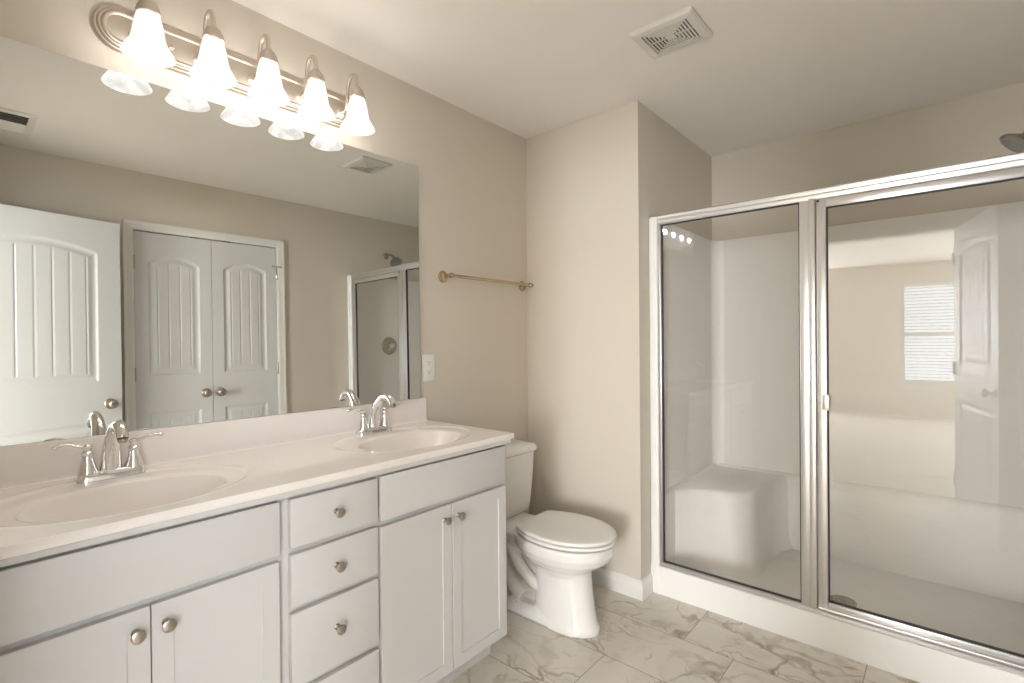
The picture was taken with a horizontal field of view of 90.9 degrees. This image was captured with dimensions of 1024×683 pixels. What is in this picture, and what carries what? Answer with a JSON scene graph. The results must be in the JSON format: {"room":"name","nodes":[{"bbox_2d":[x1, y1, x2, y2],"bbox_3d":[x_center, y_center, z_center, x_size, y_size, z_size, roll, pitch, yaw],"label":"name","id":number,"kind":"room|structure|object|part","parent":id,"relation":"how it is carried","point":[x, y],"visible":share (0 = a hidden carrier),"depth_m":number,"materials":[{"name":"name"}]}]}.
{"room":"bathroom","nodes":[
{"label":"bathroom","id":0,"kind":"room"},
{"bbox_2d":[0,0,528,513],"bbox_3d":[-0.750,0.055,2.039,0.120,2.440,2.455,0,0,41],"label":"wall","id":1,"kind":"structure","parent":0,"point":[472,169],"depth_m":2.41,"materials":[{"name":"beige paint"}]},
{"bbox_2d":[0,36,420,445],"bbox_3d":[-0.921,-0.263,1.731,0.013,1.052,1.506,0,0,41],"label":"mirror","id":2,"kind":"object","parent":1,"relation":"attached to","point":[169,257],"visible":1,"depth_m":1.58,"materials":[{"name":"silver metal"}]},
{"bbox_2d":[0,397,426,488],"bbox_3d":[-0.905,0.316,1.741,0.028,0.106,1.550,0,0,41],"label":"backsplash","id":3,"kind":"structure","parent":1,"relation":"attached to","point":[36,462],"depth_m":1.62,"materials":[{"name":"stone"}]},
{"bbox_2d":[92,0,374,135],"bbox_3d":[-0.834,-0.925,1.705,0.195,0.226,0.884,0,0,41],"label":"vanity light","id":4,"kind":"object","parent":1,"relation":"attached to","point":[141,35],"visible":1,"depth_m":1.61,"materials":[{"name":"white glass"}]},
{"bbox_3d":[-1.030,-0.869,1.427,0.130,0.117,0.130,0,0,41],"label":"lamp shade","id":5,"kind":"part","parent":4,"relation":"part of","materials":[{"name":"white glass"}]},
{"bbox_3d":[-0.961,-0.960,1.588,0.117,0.154,0.044,0,0,41],"label":"arm","id":6,"kind":"part","parent":4,"relation":"part of","materials":[{"name":"silver metal"}]},
{"bbox_3d":[-0.921,-0.870,1.554,0.130,0.117,0.130,0,0,41],"label":"lamp shade","id":7,"kind":"part","parent":4,"relation":"part of","materials":[{"name":"white glass"}]},
{"bbox_3d":[-0.852,-0.961,1.715,0.117,0.154,0.044,0,0,41],"label":"arm","id":8,"kind":"part","parent":4,"relation":"part of","materials":[{"name":"silver metal"}]},
{"bbox_3d":[-0.811,-0.871,1.681,0.130,0.117,0.130,0,0,41],"label":"lamp shade","id":9,"kind":"part","parent":4,"relation":"part of","materials":[{"name":"white glass"}]},
{"bbox_3d":[-0.742,-0.963,1.842,0.117,0.154,0.044,0,0,41],"label":"arm","id":10,"kind":"part","parent":4,"relation":"part of","materials":[{"name":"silver metal"}]},
{"bbox_3d":[-0.702,-0.873,1.808,0.130,0.117,0.130,0,0,41],"label":"lamp shade","id":11,"kind":"part","parent":4,"relation":"part of","materials":[{"name":"white glass"}]},
{"bbox_3d":[-0.633,-0.964,1.969,0.117,0.154,0.044,0,0,41],"label":"arm","id":12,"kind":"part","parent":4,"relation":"part of","materials":[{"name":"silver metal"}]},
{"bbox_3d":[-0.593,-0.874,1.935,0.130,0.117,0.130,0,0,41],"label":"lamp shade","id":13,"kind":"part","parent":4,"relation":"part of","materials":[{"name":"white glass"}]},
{"bbox_2d":[422,354,434,381],"bbox_3d":[-0.391,0.123,2.358,0.008,0.126,0.074,0,0,41],"label":"wall outlet","id":14,"kind":"object","parent":1,"relation":"attached to","point":[428,362],"visible":1,"depth_m":2.35,"materials":[{"name":"white plastic"}]},
{"bbox_2d":[426,360,431,365],"bbox_3d":[-0.389,0.101,2.357,0.003,0.029,0.033,0,0,41],"label":"receptacle","id":15,"kind":"object","parent":14,"relation":"attached to","point":[428,362],"depth_m":2.36,"materials":[{"name":"grey plastic"}]},
{"bbox_2d":[426,369,431,374],"bbox_3d":[-0.389,0.144,2.357,0.003,0.029,0.033,0,0,41],"label":"receptacle","id":16,"kind":"object","parent":14,"relation":"attached to","point":[428,371],"depth_m":2.36,"materials":[{"name":"grey plastic"}]},
{"bbox_2d":[438,271,533,290],"bbox_3d":[-0.110,-0.316,2.634,0.076,0.058,0.658,0,0,41],"label":"towel bar","id":17,"kind":"object","parent":1,"relation":"attached to","point":[443,276],"visible":1,"depth_m":2.53,"materials":[{"name":"gold metal"}]},
{"bbox_3d":[-0.305,-0.313,2.407,0.076,0.058,0.058,0,0,41],"label":"post","id":18,"kind":"part","parent":17,"relation":"part of","materials":[{"name":"gold metal"}]},
{"bbox_3d":[0.086,-0.318,2.862,0.076,0.058,0.058,0,0,41],"label":"post","id":19,"kind":"part","parent":17,"relation":"part of","materials":[{"name":"gold metal"}]},
{"bbox_2d":[526,100,711,579],"bbox_3d":[0.684,0.039,3.166,0.825,2.440,1.144,0,0,41],"label":"wall","id":20,"kind":"structure","parent":0,"point":[595,183],"depth_m":2.65,"materials":[{"name":"beige paint"}]},
{"bbox_2d":[592,567,652,600],"bbox_3d":[0.400,1.217,2.726,0.719,0.092,0.116,0,0,41],"label":"baseboard","id":21,"kind":"structure","parent":20,"relation":"attached to","point":[635,588],"depth_m":2.52,"materials":[{"name":"white paint"}]},
{"bbox_2d":[232,0,1023,156],"bbox_3d":[0.496,-1.224,1.702,2.460,0.100,3.589,0,0,41],"label":"ceiling","id":22,"kind":"structure","parent":0,"point":[769,71],"depth_m":2.07,"materials":[{"name":"white paint"}]},
{"bbox_2d":[629,5,712,58],"bbox_3d":[0.607,-1.167,1.921,0.242,0.018,0.218,0,0,41],"label":"exhaust fan","id":23,"kind":"object","parent":22,"relation":"attached to","point":[685,27],"visible":1,"depth_m":1.90,"materials":[{"name":"white plastic"}]},
{"bbox_2d":[448,583,919,682],"bbox_3d":[0.536,1.315,1.733,2.460,0.100,3.529,0,0,41],"label":"floor","id":24,"kind":"structure","parent":0,"point":[658,638],"depth_m":2.03,"materials":[{"name":"tile"}]},
{"bbox_2d":[0,439,510,682],"bbox_3d":[-0.700,0.833,1.564,0.562,0.886,1.543,0,0,41],"label":"vanity cabinet","id":25,"kind":"object","parent":24,"relation":"on","point":[397,574],"visible":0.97,"depth_m":1.33,"materials":[{"name":"grey wood"}]},
{"bbox_3d":[-0.874,0.863,0.990,0.019,0.584,0.274,0,0,41],"label":"door","id":26,"kind":"part","parent":25,"relation":"part of","materials":[{"name":"grey wood"}]},
{"bbox_3d":[-0.786,0.617,1.057,0.030,0.028,0.028,0,0,41],"label":"knob","id":27,"kind":"part","parent":25,"relation":"part of","materials":[{"name":"silver metal"}]},
{"bbox_3d":[-0.750,0.617,1.099,0.030,0.028,0.028,0,0,41],"label":"knob","id":28,"kind":"part","parent":25,"relation":"part of","materials":[{"name":"silver metal"}]},
{"bbox_3d":[-0.694,0.861,1.200,0.019,0.584,0.276,0,0,41],"label":"door","id":29,"kind":"part","parent":25,"relation":"part of","materials":[{"name":"grey wood"}]},
{"bbox_3d":[-0.518,0.396,1.402,0.028,0.014,1.542,0,0,41],"label":"rail","id":30,"kind":"part","parent":25,"relation":"part of","materials":[{"name":"grey wood"}]},
{"bbox_2d":[0,397,513,559],"bbox_3d":[-0.707,0.379,1.574,0.546,0.234,1.557,0,0,41],"label":"countertop","id":31,"kind":"structure","parent":25,"relation":"on","point":[191,469],"depth_m":1.42,"materials":[{"name":"stone"}]},
{"bbox_2d":[51,420,163,483],"bbox_3d":[-1.100,0.293,1.396,0.191,0.168,0.191,0,0,-1],"label":"faucet","id":32,"kind":"object","parent":31,"relation":"on","point":[111,466],"visible":1,"depth_m":1.37,"materials":[{"name":"silver metal"}]},
{"bbox_3d":[-1.168,0.281,1.332,0.017,0.024,0.074,0,0,38],"label":"lever","id":33,"kind":"part","parent":32,"relation":"part of","materials":[{"name":"silver metal"}]},
{"bbox_3d":[-1.146,0.315,1.360,0.047,0.080,0.047,0,0,41],"label":"handle","id":34,"kind":"part","parent":32,"relation":"part of","materials":[{"name":"silver metal"}]},
{"bbox_3d":[-1.113,0.364,1.399,0.056,0.027,0.156,0,0,41],"label":"plate","id":35,"kind":"part","parent":32,"relation":"part of","materials":[{"name":"silver metal"}]},
{"bbox_3d":[-1.073,0.285,1.363,0.173,0.152,0.054,0,0,41],"label":"spout","id":36,"kind":"part","parent":32,"relation":"part of","materials":[{"name":"silver metal"}]},
{"bbox_3d":[-1.080,0.314,1.437,0.047,0.080,0.047,0,0,41],"label":"handle","id":37,"kind":"part","parent":32,"relation":"part of","materials":[{"name":"silver metal"}]},
{"bbox_3d":[-1.056,0.279,1.463,0.017,0.024,0.074,0,0,44],"label":"lever","id":38,"kind":"part","parent":32,"relation":"part of","materials":[{"name":"silver metal"}]},
{"bbox_2d":[346,393,399,435],"bbox_3d":[-0.546,0.287,2.040,0.191,0.168,0.191,0,0,-1],"label":"faucet","id":39,"kind":"object","parent":31,"relation":"on","point":[374,425],"visible":1,"depth_m":2.01,"materials":[{"name":"silver metal"}]},
{"bbox_3d":[-0.615,0.274,1.975,0.017,0.024,0.074,0,0,38],"label":"lever","id":40,"kind":"part","parent":39,"relation":"part of","materials":[{"name":"silver metal"}]},
{"bbox_3d":[-0.593,0.308,2.003,0.047,0.080,0.047,0,0,41],"label":"handle","id":41,"kind":"part","parent":39,"relation":"part of","materials":[{"name":"silver metal"}]},
{"bbox_3d":[-0.559,0.358,2.042,0.056,0.027,0.156,0,0,41],"label":"plate","id":42,"kind":"part","parent":39,"relation":"part of","materials":[{"name":"silver metal"}]},
{"bbox_3d":[-0.519,0.278,2.007,0.173,0.152,0.054,0,0,41],"label":"spout","id":43,"kind":"part","parent":39,"relation":"part of","materials":[{"name":"silver metal"}]},
{"bbox_3d":[-0.526,0.308,2.081,0.047,0.080,0.047,0,0,41],"label":"handle","id":44,"kind":"part","parent":39,"relation":"part of","materials":[{"name":"silver metal"}]},
{"bbox_3d":[-0.498,0.632,1.429,0.019,0.140,0.268,0,0,41],"label":"drawer","id":45,"kind":"part","parent":25,"relation":"part of","materials":[{"name":"grey wood"}]},
{"bbox_3d":[-0.500,0.479,1.428,0.019,0.129,0.268,0,0,41],"label":"drawer","id":46,"kind":"part","parent":25,"relation":"part of","materials":[{"name":"grey wood"}]},
{"bbox_3d":[-0.497,0.816,1.429,0.019,0.197,0.268,0,0,41],"label":"drawer","id":47,"kind":"part","parent":25,"relation":"part of","materials":[{"name":"grey wood"}]},
{"bbox_3d":[-0.484,0.478,1.409,0.030,0.028,0.028,0,0,41],"label":"knob","id":48,"kind":"part","parent":25,"relation":"part of","materials":[{"name":"silver metal"}]},
{"bbox_3d":[-0.483,0.630,1.410,0.030,0.028,0.028,0,0,41],"label":"knob","id":49,"kind":"part","parent":25,"relation":"part of","materials":[{"name":"silver metal"}]},
{"bbox_3d":[-0.481,0.804,1.410,0.030,0.028,0.028,0,0,41],"label":"knob","id":50,"kind":"part","parent":25,"relation":"part of","materials":[{"name":"silver metal"}]},
{"bbox_3d":[-0.495,1.041,1.430,0.019,0.218,0.268,0,0,41],"label":"drawer","id":51,"kind":"part","parent":25,"relation":"part of","materials":[{"name":"grey wood"}]},
{"bbox_3d":[-0.308,0.856,1.648,0.019,0.584,0.290,0,0,41],"label":"door","id":52,"kind":"part","parent":25,"relation":"part of","materials":[{"name":"grey wood"}]},
{"bbox_3d":[-0.221,0.611,1.714,0.030,0.028,0.028,0,0,41],"label":"knob","id":53,"kind":"part","parent":25,"relation":"part of","materials":[{"name":"silver metal"}]},
{"bbox_3d":[-0.179,0.610,1.763,0.030,0.028,0.028,0,0,41],"label":"knob","id":54,"kind":"part","parent":25,"relation":"part of","materials":[{"name":"silver metal"}]},
{"bbox_3d":[-0.120,0.854,1.867,0.019,0.584,0.280,0,0,41],"label":"door","id":55,"kind":"part","parent":25,"relation":"part of","materials":[{"name":"grey wood"}]},
{"bbox_2d":[506,439,616,638],"bbox_3d":[0.131,0.896,2.368,0.769,0.741,0.442,0,0,41],"label":"toilet","id":56,"kind":"object","parent":24,"relation":"on","point":[552,555],"visible":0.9,"depth_m":2.22,"materials":[{"name":"white ceramic"}]},
{"bbox_3d":[-0.080,0.725,2.549,0.200,0.309,0.420,0,0,41],"label":"tank","id":57,"kind":"part","parent":56,"relation":"part of","materials":[{"name":"white ceramic"}]},
{"bbox_3d":[-0.080,0.549,2.547,0.218,0.044,0.442,0,0,41],"label":"tank lid","id":58,"kind":"part","parent":56,"relation":"part of","materials":[{"name":"white ceramic"}]},
{"bbox_3d":[0.139,1.070,2.364,0.737,0.392,0.355,0,0,41],"label":"bowl","id":59,"kind":"part","parent":56,"relation":"part of","materials":[{"name":"white ceramic"}]},
{"bbox_3d":[0.258,0.861,2.259,0.427,0.015,0.352,0,0,41],"label":"seat","id":60,"kind":"part","parent":56,"relation":"part of","materials":[{"name":"white plastic"}]},
{"bbox_3d":[0.259,0.837,2.258,0.432,0.020,0.358,0,0,41],"label":"lid","id":61,"kind":"part","parent":56,"relation":"part of","materials":[{"name":"white plastic"}]},
{"bbox_2d":[649,201,1023,682],"bbox_3d":[1.567,0.319,2.397,1.514,1.912,0.921,0,0,41],"label":"shower surround","id":62,"kind":"object","parent":24,"relation":"on","point":[926,311],"visible":0.88,"depth_m":2.60,"materials":[{"name":"white plastic"}]},
{"bbox_3d":[1.234,0.996,2.765,0.495,0.420,0.778,0,0,41],"label":"seat","id":63,"kind":"part","parent":62,"relation":"part of","materials":[{"name":"white plastic"}]},
{"bbox_2d":[657,152,1023,674],"bbox_3d":[1.264,0.243,2.062,1.398,1.746,0.061,0,0,41],"label":"shower door","id":64,"kind":"structure","parent":62,"relation":"attached to","point":[814,397],"depth_m":2.06,"materials":[{"name":"silver metal"}]},
{"bbox_3d":[1.236,0.254,2.099,0.059,1.688,0.037,0,0,41],"label":"post","id":65,"kind":"part","parent":64,"relation":"part of","materials":[{"name":"silver metal"}]},
{"bbox_3d":[1.268,0.247,2.036,0.026,0.062,0.026,0,0,41],"label":"handle","id":66,"kind":"part","parent":64,"relation":"part of","materials":[{"name":"silver metal"}]},
{"bbox_3d":[1.523,0.256,1.851,0.690,1.675,0.027,0,0,41],"label":"door frame","id":67,"kind":"part","parent":64,"relation":"part of","materials":[{"name":"silver metal"}]},
{"bbox_3d":[1.518,1.088,1.841,0.686,0.012,0.012,0,0,41],"label":"drip rail","id":68,"kind":"part","parent":64,"relation":"part of","materials":[{"name":"silver metal"}]},
{"bbox_2d":[711,82,1023,240],"bbox_3d":[1.950,0.030,2.752,1.635,2.440,0.120,0,0,41],"label":"wall","id":69,"kind":"structure","parent":0,"point":[970,127],"depth_m":2.67,"materials":[{"name":"beige paint"}]},
{"bbox_3d":[1.354,0.041,0.898,0.120,2.440,3.469,0,0,41],"label":"wall","id":70,"kind":"structure","parent":0,"visible":0},
{"bbox_2d":[999,131,1023,152],"bbox_3d":[2.016,-0.806,1.929,0.214,0.152,0.114,0,0,41],"label":"shower head","id":71,"kind":"object","parent":70,"relation":"attached to","point":[1013,142],"visible":0.96,"depth_m":1.96,"materials":[{"name":"silver metal"}]}
]}

